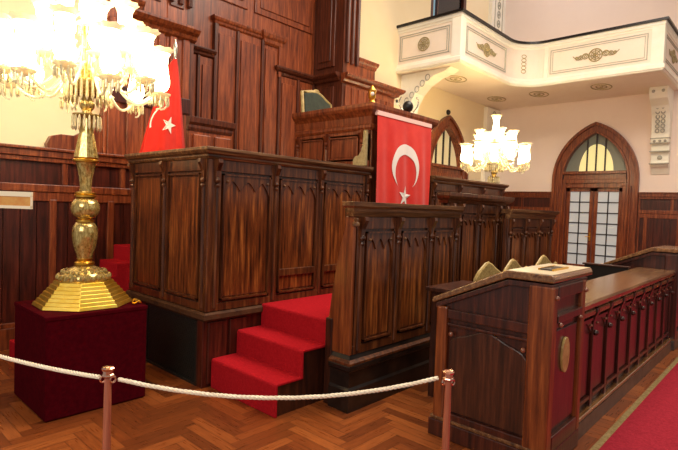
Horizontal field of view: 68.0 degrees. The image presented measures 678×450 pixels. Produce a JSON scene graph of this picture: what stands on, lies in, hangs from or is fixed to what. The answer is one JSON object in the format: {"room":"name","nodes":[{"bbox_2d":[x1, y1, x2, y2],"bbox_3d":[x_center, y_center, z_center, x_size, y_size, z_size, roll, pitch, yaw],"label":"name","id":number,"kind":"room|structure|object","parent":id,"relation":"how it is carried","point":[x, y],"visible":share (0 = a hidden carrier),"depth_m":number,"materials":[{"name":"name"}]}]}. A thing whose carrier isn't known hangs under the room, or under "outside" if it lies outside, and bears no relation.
{"room":"parliament chamber","nodes":[
{"label":"parliament chamber","id":0,"kind":"room"},
{"bbox_2d":[186,116,236,148],"bbox_3d":[-1.504,-0.259,5.850,0.110,1.910,0.620,4,3,43],"label":"bench","id":1,"kind":"object","parent":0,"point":[200,131],"visible":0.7,"depth_m":5.75,"materials":[{"name":"brown wood"}]},
{"bbox_2d":[0,0,488,180],"bbox_3d":[-0.617,-3.030,8.467,0.300,8.600,14.000,4,3,43],"label":"wall","id":2,"kind":"structure","parent":0,"point":[23,121],"depth_m":9.60,"materials":[{"name":"beige paint"}]},
{"bbox_2d":[0,143,130,350],"bbox_3d":[-3.750,0.232,4.906,0.270,2.120,4.500,4,3,43],"label":"panelling","id":3,"kind":"structure","parent":2,"relation":"attached to","point":[36,243],"depth_m":5.43,"materials":[{"name":"red wood"}]},
{"bbox_2d":[0,191,32,208],"bbox_3d":[-2.060,0.611,2.941,0.486,1.623,0.238,1,2,-21],"label":"notice board","id":4,"kind":"object","parent":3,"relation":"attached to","point":[8,199],"visible":1,"depth_m":2.89,"materials":[{"name":"beige"}]},
{"bbox_2d":[44,0,405,156],"bbox_3d":[-1.188,-3.033,7.968,1.000,8.600,6.369,4,3,43],"label":"panelling","id":5,"kind":"object","parent":2,"relation":"attached to","point":[247,64],"visible":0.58,"depth_m":8.28,"materials":[{"name":"brown wood"}]},
{"bbox_2d":[400,66,458,113],"bbox_3d":[1.788,-2.571,10.034,1.144,0.933,0.355,4,3,43],"label":"wall bracket","id":6,"kind":"object","parent":2,"relation":"attached to","point":[418,84],"visible":0.78,"depth_m":10.07,"materials":[{"name":"beige paint"}]},
{"bbox_2d":[430,0,466,15],"bbox_3d":[2.467,-4.610,11.548,0.120,1.750,1.520,4,3,43],"label":"window","id":7,"kind":"structure","parent":2,"relation":"in","point":[437,6],"depth_m":11.47,"materials":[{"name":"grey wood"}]},
{"bbox_2d":[430,115,467,178],"bbox_3d":[2.433,-0.637,11.730,0.220,3.799,1.890,4,3,43],"label":"door","id":8,"kind":"structure","parent":2,"relation":"in","point":[446,149],"depth_m":11.73,"materials":[{"name":"red wood"}]},
{"bbox_2d":[481,0,505,181],"bbox_3d":[4.078,-4.111,13.144,0.124,6.450,0.750,4,3,43],"label":"trim","id":9,"kind":"structure","parent":2,"relation":"attached to","point":[496,13],"depth_m":13.00,"materials":[{"name":"beige paint"}]},
{"bbox_2d":[396,8,677,109],"bbox_3d":[4.243,-3.424,10.367,4.205,0.960,4.605,4,3,43],"label":"balcony","id":10,"kind":"object","parent":2,"relation":"attached to","point":[498,71],"visible":1,"depth_m":10.07,"materials":[{"name":"white paint"}]},
{"bbox_2d":[0,347,677,449],"bbox_3d":[2.442,1.522,5.991,10.400,0.100,14.500,4,3,43],"label":"floor","id":11,"kind":"structure","parent":0,"point":[160,419],"depth_m":3.63,"materials":[{"name":"brown wood"}]},
{"bbox_2d":[9,244,129,357],"bbox_3d":[-2.570,0.774,5.328,0.440,1.090,1.480,4,3,43],"label":"staircase","id":12,"kind":"structure","parent":11,"relation":"on","point":[119,266],"depth_m":5.33,"materials":[{"name":"red carpet"}]},
{"bbox_2d":[14,300,147,421],"bbox_3d":[-2.084,1.004,4.054,0.753,0.748,0.748,4,3,43],"label":"pedestal","id":13,"kind":"object","parent":11,"relation":"on","point":[84,341],"visible":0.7,"depth_m":3.76,"materials":[{"name":"red fabric"}]},
{"bbox_2d":[0,0,174,311],"bbox_3d":[-2.016,-0.697,4.012,1.304,2.647,1.304,4,3,43],"label":"candelabrum","id":14,"kind":"object","parent":13,"relation":"on","point":[108,48],"visible":1,"depth_m":3.85,"materials":[{"name":"gold metal"}]},
{"bbox_2d":[0,18,14,64],"bbox_3d":[-2.408,-1.312,3.620,0.140,0.306,0.140,0,3,-42],"label":"glass shade","id":15,"kind":"object","parent":14,"relation":"hanging from","point":[7,25],"depth_m":3.58,"materials":[{"name":"beige glass"}]},
{"bbox_2d":[2,38,18,78],"bbox_3d":[-2.539,-1.276,3.878,0.140,0.306,0.140,2,2,-12],"label":"glass shade","id":16,"kind":"object","parent":14,"relation":"hanging from","point":[14,64],"depth_m":3.84,"materials":[{"name":"beige glass"}]},
{"bbox_2d":[12,18,35,66],"bbox_3d":[-2.170,-1.248,3.465,0.140,0.306,0.140,3,2,18],"label":"glass shade","id":17,"kind":"object","parent":14,"relation":"hanging from","point":[23,52],"depth_m":3.42,"materials":[{"name":"beige glass"}]},
{"bbox_2d":[26,43,43,82],"bbox_3d":[-2.521,-1.335,4.163,0.140,0.306,0.140,3,2,18],"label":"glass shade","id":18,"kind":"object","parent":14,"relation":"hanging from","point":[39,76],"depth_m":4.14,"materials":[{"name":"beige glass"}]},
{"bbox_2d":[33,2,53,48],"bbox_3d":[-2.198,-1.473,3.742,0.140,0.316,0.140,4,3,41],"label":"glass shade","id":19,"kind":"object","parent":14,"relation":"hanging from","point":[43,34],"depth_m":3.69,"materials":[{"name":"beige glass"}]},
{"bbox_2d":[53,11,75,60],"bbox_3d":[-1.881,-1.287,3.447,0.140,0.306,0.140,2,2,-12],"label":"glass shade","id":20,"kind":"object","parent":14,"relation":"hanging from","point":[64,48],"depth_m":3.40,"materials":[{"name":"beige glass"}]},
{"bbox_2d":[55,0,75,33],"bbox_3d":[-1.991,-1.533,3.662,0.140,0.316,0.140,2,2,1],"label":"glass shade","id":21,"kind":"object","parent":14,"relation":"hanging from","point":[65,2],"depth_m":3.63,"materials":[{"name":"beige glass"}]},
{"bbox_2d":[66,25,100,98],"bbox_3d":[-1.995,-1.291,3.991,0.330,0.552,0.330,4,3,43],"label":"bowl","id":22,"kind":"object","parent":14,"relation":"on","point":[85,86],"depth_m":3.90,"materials":[{"name":"glass"}]},
{"bbox_2d":[79,0,90,20],"bbox_3d":[-1.977,-1.797,3.973,0.140,0.360,0.140,4,3,43],"label":"glass shade","id":23,"kind":"object","parent":14,"relation":"hanging from","point":[86,11],"depth_m":3.92,"materials":[{"name":"beige glass"}]},
{"bbox_2d":[88,4,108,49],"bbox_3d":[-1.787,-1.459,3.736,0.140,0.316,0.140,0,3,-39],"label":"glass shade","id":24,"kind":"object","parent":14,"relation":"hanging from","point":[98,11],"depth_m":3.68,"materials":[{"name":"beige glass"}]},
{"bbox_2d":[100,27,120,73],"bbox_3d":[-1.627,-1.233,3.579,0.140,0.306,0.140,0,3,-42],"label":"glass shade","id":25,"kind":"object","parent":14,"relation":"hanging from","point":[110,61],"depth_m":3.53,"materials":[{"name":"beige glass"}]},
{"bbox_2d":[115,5,133,49],"bbox_3d":[-1.672,-1.532,3.922,0.140,0.316,0.140,2,2,11],"label":"glass shade","id":26,"kind":"object","parent":14,"relation":"hanging from","point":[125,12],"depth_m":3.88,"materials":[{"name":"beige glass"}]},
{"bbox_2d":[122,25,138,65],"bbox_3d":[-1.710,-1.471,4.140,0.140,0.316,0.140,1,2,-29],"label":"glass shade","id":27,"kind":"object","parent":14,"relation":"hanging from","point":[135,47],"depth_m":4.11,"materials":[{"name":"beige glass"}]},
{"bbox_2d":[128,66,143,100],"bbox_3d":[-1.823,-1.274,4.519,0.140,0.306,0.140,3,2,18],"label":"glass shade","id":28,"kind":"object","parent":14,"relation":"hanging from","point":[135,96],"depth_m":4.47,"materials":[{"name":"beige glass"}]},
{"bbox_2d":[136,33,155,76],"bbox_3d":[-1.468,-1.286,3.817,0.140,0.306,0.140,3,2,18],"label":"glass shade","id":29,"kind":"object","parent":14,"relation":"hanging from","point":[145,62],"depth_m":3.77,"materials":[{"name":"beige glass"}]},
{"bbox_2d":[152,51,169,91],"bbox_3d":[-1.453,-1.246,4.105,0.140,0.306,0.140,2,2,-12],"label":"glass shade","id":30,"kind":"object","parent":14,"relation":"hanging from","point":[161,74],"depth_m":4.06,"materials":[{"name":"beige glass"}]},
{"bbox_2d":[132,298,141,303],"bbox_3d":[-1.649,0.621,4.092,0.076,0.039,0.105,2,2,-13],"label":"cord","id":31,"kind":"object","parent":13,"relation":"on","point":[135,299],"visible":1,"depth_m":4.09,"materials":[{"name":"gold metal"}]},
{"bbox_2d":[99,365,116,449],"bbox_3d":[-0.948,1.032,2.044,0.160,0.925,0.160,4,3,43],"label":"barrier post","id":32,"kind":"object","parent":11,"relation":"on","point":[108,374],"visible":1,"depth_m":2.02,"materials":[{"name":"brown metal"}]},
{"bbox_2d":[0,354,100,378],"bbox_3d":[-1.560,0.568,2.287,1.275,0.081,0.020,3,2,22],"label":"rope","id":33,"kind":"object","parent":32,"relation":"attached to","point":[88,375],"visible":1,"depth_m":2.15,"materials":[{"name":"white fabric"}]},
{"bbox_2d":[118,376,438,399],"bbox_3d":[-0.237,0.673,2.083,1.320,0.109,0.019,2,2,-4],"label":"rope","id":34,"kind":"object","parent":32,"relation":"hanging from","point":[128,381],"visible":1,"depth_m":2.08,"materials":[{"name":"white fabric"}]},
{"bbox_2d":[124,146,373,387],"bbox_3d":[-0.946,0.337,5.498,1.545,2.065,2.180,4,3,43],"label":"enclosure","id":35,"kind":"object","parent":11,"relation":"on","point":[218,234],"visible":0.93,"depth_m":4.69,"materials":[{"name":"brown wood"}]},
{"bbox_2d":[139,39,184,152],"bbox_3d":[-1.898,-0.662,5.414,0.324,2.720,0.565,4,3,43],"label":"flag","id":36,"kind":"object","parent":35,"relation":"on","point":[164,130],"visible":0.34,"depth_m":5.34,"materials":[{"name":"red fabric"}]},
{"bbox_2d":[146,303,197,385],"bbox_3d":[-1.575,1.087,4.694,0.950,0.580,0.030,4,3,43],"label":"plinth","id":37,"kind":"object","parent":35,"relation":"attached to","point":[171,335],"depth_m":4.65,"materials":[{"name":"black wood"}]},
{"bbox_2d":[211,293,331,417],"bbox_3d":[-0.080,1.091,4.801,0.865,0.670,2.070,4,3,43],"label":"staircase","id":38,"kind":"structure","parent":11,"relation":"on","point":[284,355],"depth_m":4.17,"materials":[{"name":"red carpet"}]},
{"bbox_2d":[292,102,438,201],"bbox_3d":[0.035,-0.049,6.953,2.110,2.800,1.410,4,3,43],"label":"presiding desk","id":39,"kind":"object","parent":11,"relation":"on","point":[347,134],"visible":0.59,"depth_m":6.09,"materials":[{"name":"brown wood"}]},
{"bbox_2d":[300,89,331,111],"bbox_3d":[-0.100,-1.348,7.571,0.717,1.443,0.793,3,2,33],"label":"armchair","id":40,"kind":"object","parent":39,"relation":"on","point":[311,100],"visible":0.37,"depth_m":7.58,"materials":[{"name":"green leather"}]},
{"bbox_2d":[368,85,375,101],"bbox_3d":[0.388,-1.523,5.906,0.132,0.243,0.135,4,3,43],"label":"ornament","id":41,"kind":"object","parent":39,"relation":"on","point":[372,91],"visible":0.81,"depth_m":5.87,"materials":[{"name":"gold metal"}]},
{"bbox_2d":[375,110,431,204],"bbox_3d":[0.795,-0.450,6.197,0.070,1.732,1.125,4,3,43],"label":"flag","id":42,"kind":"object","parent":39,"relation":"hanging from","point":[403,143],"visible":0.62,"depth_m":6.12,"materials":[{"name":"red fabric"}]},
{"bbox_2d":[399,97,418,112],"bbox_3d":[0.872,-1.499,6.307,0.255,0.201,0.128,2,2,4],"label":"ornament","id":43,"kind":"object","parent":39,"relation":"on","point":[408,105],"visible":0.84,"depth_m":6.26,"materials":[{"name":"black paint"}]},
{"bbox_2d":[323,201,463,413],"bbox_3d":[0.538,0.634,4.534,0.322,1.645,1.660,4,3,43],"label":"wooden partition","id":44,"kind":"object","parent":11,"relation":"on","point":[378,322],"visible":0.94,"depth_m":4.21,"materials":[{"name":"brown wood"}]},
{"bbox_2d":[442,369,454,449],"bbox_3d":[0.450,1.077,2.150,0.160,0.925,0.160,4,3,43],"label":"barrier post","id":45,"kind":"object","parent":11,"relation":"on","point":[448,378],"visible":1,"depth_m":2.13,"materials":[{"name":"brown metal"}]},
{"bbox_2d":[426,280,472,396],"bbox_3d":[1.047,1.003,4.432,0.300,0.950,0.640,4,3,43],"label":"desk","id":46,"kind":"object","parent":11,"relation":"on","point":[438,289],"visible":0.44,"depth_m":4.30,"materials":[{"name":"brown wood"}]},
{"bbox_2d":[429,175,508,205],"bbox_3d":[1.630,0.339,7.941,1.085,2.065,2.265,4,3,43],"label":"desk","id":47,"kind":"object","parent":11,"relation":"on","point":[437,183],"visible":0.2,"depth_m":7.26,"materials":[{"name":"brown wood"}]},
{"bbox_2d":[437,192,514,280],"bbox_3d":[1.568,0.553,5.761,0.155,1.790,1.550,4,3,43],"label":"rostrum","id":48,"kind":"object","parent":11,"relation":"on","point":[480,238],"visible":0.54,"depth_m":5.68,"materials":[{"name":"brown wood"}]},
{"bbox_2d":[473,261,505,281],"bbox_3d":[1.590,0.924,4.750,0.514,1.123,0.466,1,3,-35],"label":"chair","id":49,"kind":"object","parent":11,"relation":"on","point":[488,269],"visible":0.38,"depth_m":4.83,"materials":[{"name":"beige fabric"}]},
{"bbox_2d":[428,263,591,449],"bbox_3d":[1.211,0.897,3.569,0.858,1.236,0.742,4,3,43],"label":"desk","id":50,"kind":"object","parent":11,"relation":"on","point":[512,339],"visible":0.98,"depth_m":3.27,"materials":[{"name":"brown wood"}]},
{"bbox_2d":[538,265,568,270],"bbox_3d":[1.432,0.288,3.350,0.100,0.012,0.280,4,3,43],"label":"tray","id":51,"kind":"object","parent":50,"relation":"on","point":[553,267],"visible":1,"depth_m":3.31,"materials":[{"name":"gold metal"}]},
{"bbox_2d":[503,259,527,271],"bbox_3d":[1.984,0.923,5.176,0.514,1.123,0.466,0,3,-41],"label":"chair","id":52,"kind":"object","parent":11,"relation":"on","point":[512,264],"visible":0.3,"depth_m":5.24,"materials":[{"name":"beige fabric"}]},
{"bbox_2d":[501,209,559,271],"bbox_3d":[2.395,0.627,6.534,0.315,1.645,1.520,4,3,43],"label":"desk","id":53,"kind":"object","parent":11,"relation":"on","point":[527,234],"visible":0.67,"depth_m":6.29,"materials":[{"name":"brown wood"}]},
{"bbox_2d":[535,255,556,264],"bbox_3d":[2.555,0.921,5.792,0.514,1.123,0.466,0,3,-39],"label":"chair","id":54,"kind":"object","parent":11,"relation":"on","point":[543,259],"visible":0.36,"depth_m":5.87,"materials":[{"name":"beige fabric"}]},
{"bbox_2d":[578,262,675,439],"bbox_3d":[2.531,1.001,5.108,0.917,1.010,3.470,4,3,43],"label":"railing","id":55,"kind":"object","parent":11,"relation":"on","point":[628,311],"visible":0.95,"depth_m":4.56,"materials":[{"name":"brown wood"}]},
{"bbox_2d":[590,357,677,449],"bbox_3d":[4.776,1.578,5.123,2.195,0.011,11.000,4,3,43],"label":"carpet runner","id":56,"kind":"object","parent":11,"relation":"on","point":[651,422],"visible":1,"depth_m":3.89,"materials":[{"name":"red carpet"}]},
{"bbox_2d":[603,245,677,350],"bbox_3d":[4.050,0.888,6.634,0.858,1.232,0.827,4,3,43],"label":"desk","id":57,"kind":"object","parent":11,"relation":"on","point":[664,257],"visible":0.27,"depth_m":6.19,"materials":[{"name":"brown wood"}]},
{"bbox_3d":[2.827,0.981,9.462,0.748,0.748,0.748,4,3,43],"label":"pedestal","id":58,"kind":"object","parent":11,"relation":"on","visible":0},
{"bbox_2d":[460,114,532,182],"bbox_3d":[2.887,-0.720,9.400,1.304,2.647,1.304,4,3,43],"label":"candelabrum","id":59,"kind":"object","parent":58,"relation":"on","point":[482,148],"visible":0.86,"depth_m":9.15,"materials":[{"name":"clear glass"}]},
{"bbox_2d":[460,145,464,161],"bbox_3d":[2.382,-1.358,9.551,0.140,0.306,0.140,3,2,18],"label":"glass shade","id":60,"kind":"object","parent":59,"relation":"hanging from","point":[463,150],"depth_m":9.52,"materials":[{"name":"beige glass"}]},
{"bbox_2d":[463,146,470,162],"bbox_3d":[2.364,-1.298,9.266,0.140,0.306,0.140,2,2,-12],"label":"glass shade","id":61,"kind":"object","parent":59,"relation":"hanging from","point":[467,157],"depth_m":9.22,"materials":[{"name":"beige glass"}]},
{"bbox_2d":[468,150,472,165],"bbox_3d":[2.537,-1.311,9.793,0.140,0.306,0.140,0,3,-42],"label":"glass shade","id":62,"kind":"object","parent":59,"relation":"hanging from","point":[471,161],"depth_m":9.74,"materials":[{"name":"beige glass"}]},
{"bbox_2d":[474,142,481,158],"bbox_3d":[2.495,-1.334,9.008,0.140,0.306,0.140,0,3,-42],"label":"glass shade","id":63,"kind":"object","parent":59,"relation":"hanging from","point":[478,152],"depth_m":8.96,"materials":[{"name":"beige glass"}]},
{"bbox_2d":[476,131,482,147],"bbox_3d":[2.601,-1.576,9.319,0.140,0.316,0.140,2,2,-9],"label":"glass shade","id":64,"kind":"object","parent":59,"relation":"hanging from","point":[479,133],"depth_m":9.27,"materials":[{"name":"beige glass"}]},
{"bbox_2d":[482,134,484,150],"bbox_3d":[2.812,-1.582,9.672,0.140,0.316,0.140,1,2,-19],"label":"glass shade","id":65,"kind":"object","parent":59,"relation":"hanging from","point":[483,137],"depth_m":9.63,"materials":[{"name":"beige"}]},
{"bbox_2d":[484,134,491,150],"bbox_3d":[2.705,-1.496,9.130,0.140,0.316,0.140,4,3,41],"label":"glass shade","id":66,"kind":"object","parent":59,"relation":"hanging from","point":[487,147],"depth_m":9.08,"materials":[{"name":"beige glass"}]},
{"bbox_2d":[490,144,498,161],"bbox_3d":[2.733,-1.270,8.853,0.140,0.306,0.140,3,2,18],"label":"glass shade","id":67,"kind":"object","parent":59,"relation":"hanging from","point":[494,154],"depth_m":8.81,"materials":[{"name":"beige glass"}]},
{"bbox_2d":[492,117,499,136],"bbox_3d":[2.926,-1.819,9.361,0.140,0.360,0.140,4,3,43],"label":"glass shade","id":68,"kind":"object","parent":59,"relation":"hanging from","point":[495,119],"depth_m":9.31,"materials":[{"name":"beige glass"}]},
{"bbox_2d":[497,129,504,147],"bbox_3d":[2.912,-1.556,9.050,0.140,0.316,0.140,2,2,1],"label":"glass shade","id":69,"kind":"object","parent":59,"relation":"hanging from","point":[500,138],"depth_m":9.00,"materials":[{"name":"beige glass"}]},
{"bbox_2d":[504,138,507,154],"bbox_3d":[3.194,-1.493,9.529,0.140,0.316,0.140,1,2,-29],"label":"glass shade","id":70,"kind":"object","parent":59,"relation":"hanging from","point":[505,151],"depth_m":9.49,"materials":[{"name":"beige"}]},
{"bbox_2d":[506,134,514,149],"bbox_3d":[3.116,-1.481,9.125,0.140,0.316,0.140,0,3,-39],"label":"glass shade","id":71,"kind":"object","parent":59,"relation":"hanging from","point":[510,136],"depth_m":9.08,"materials":[{"name":"beige glass"}]},
{"bbox_2d":[507,141,514,158],"bbox_3d":[3.022,-1.309,8.835,0.140,0.306,0.140,2,2,-12],"label":"glass shade","id":72,"kind":"object","parent":59,"relation":"hanging from","point":[510,152],"depth_m":8.79,"materials":[{"name":"beige glass"}]},
{"bbox_2d":[514,133,516,149],"bbox_3d":[3.231,-1.554,9.310,0.140,0.316,0.140,2,2,11],"label":"glass shade","id":73,"kind":"object","parent":59,"relation":"hanging from","point":[515,144],"depth_m":9.26,"materials":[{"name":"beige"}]},
{"bbox_2d":[518,146,526,162],"bbox_3d":[3.276,-1.255,8.967,0.140,0.306,0.140,0,3,-42],"label":"glass shade","id":74,"kind":"object","parent":59,"relation":"hanging from","point":[522,158],"depth_m":8.92,"materials":[{"name":"beige glass"}]},
{"bbox_2d":[526,145,530,161],"bbox_3d":[3.435,-1.308,9.205,0.140,0.306,0.140,3,2,18],"label":"glass shade","id":75,"kind":"object","parent":59,"relation":"hanging from","point":[528,147],"depth_m":9.15,"materials":[{"name":"beige glass"}]},
{"bbox_2d":[498,0,677,191],"bbox_3d":[7.613,-2.818,10.591,9.500,8.600,0.300,4,3,43],"label":"wall","id":76,"kind":"structure","parent":0,"point":[549,128],"depth_m":12.19,"materials":[{"name":"beige paint"}]},
{"bbox_2d":[503,191,677,251],"bbox_3d":[7.500,0.408,10.413,9.100,2.160,0.130,4,3,43],"label":"panelling","id":77,"kind":"structure","parent":76,"relation":"attached to","point":[657,220],"depth_m":11.05,"materials":[{"name":"red wood"}]},
{"bbox_2d":[550,122,639,266],"bbox_3d":[6.012,-0.518,11.891,1.890,3.799,0.220,4,3,43],"label":"door","id":78,"kind":"structure","parent":76,"relation":"in","point":[596,174],"depth_m":11.88,"materials":[{"name":"red wood"}]},
{"bbox_2d":[649,85,673,174],"bbox_3d":[6.806,-1.989,10.680,0.360,1.790,0.670,4,3,43],"label":"wall bracket","id":79,"kind":"object","parent":76,"relation":"attached to","point":[661,98],"visible":1,"depth_m":10.72,"materials":[{"name":"beige paint"}]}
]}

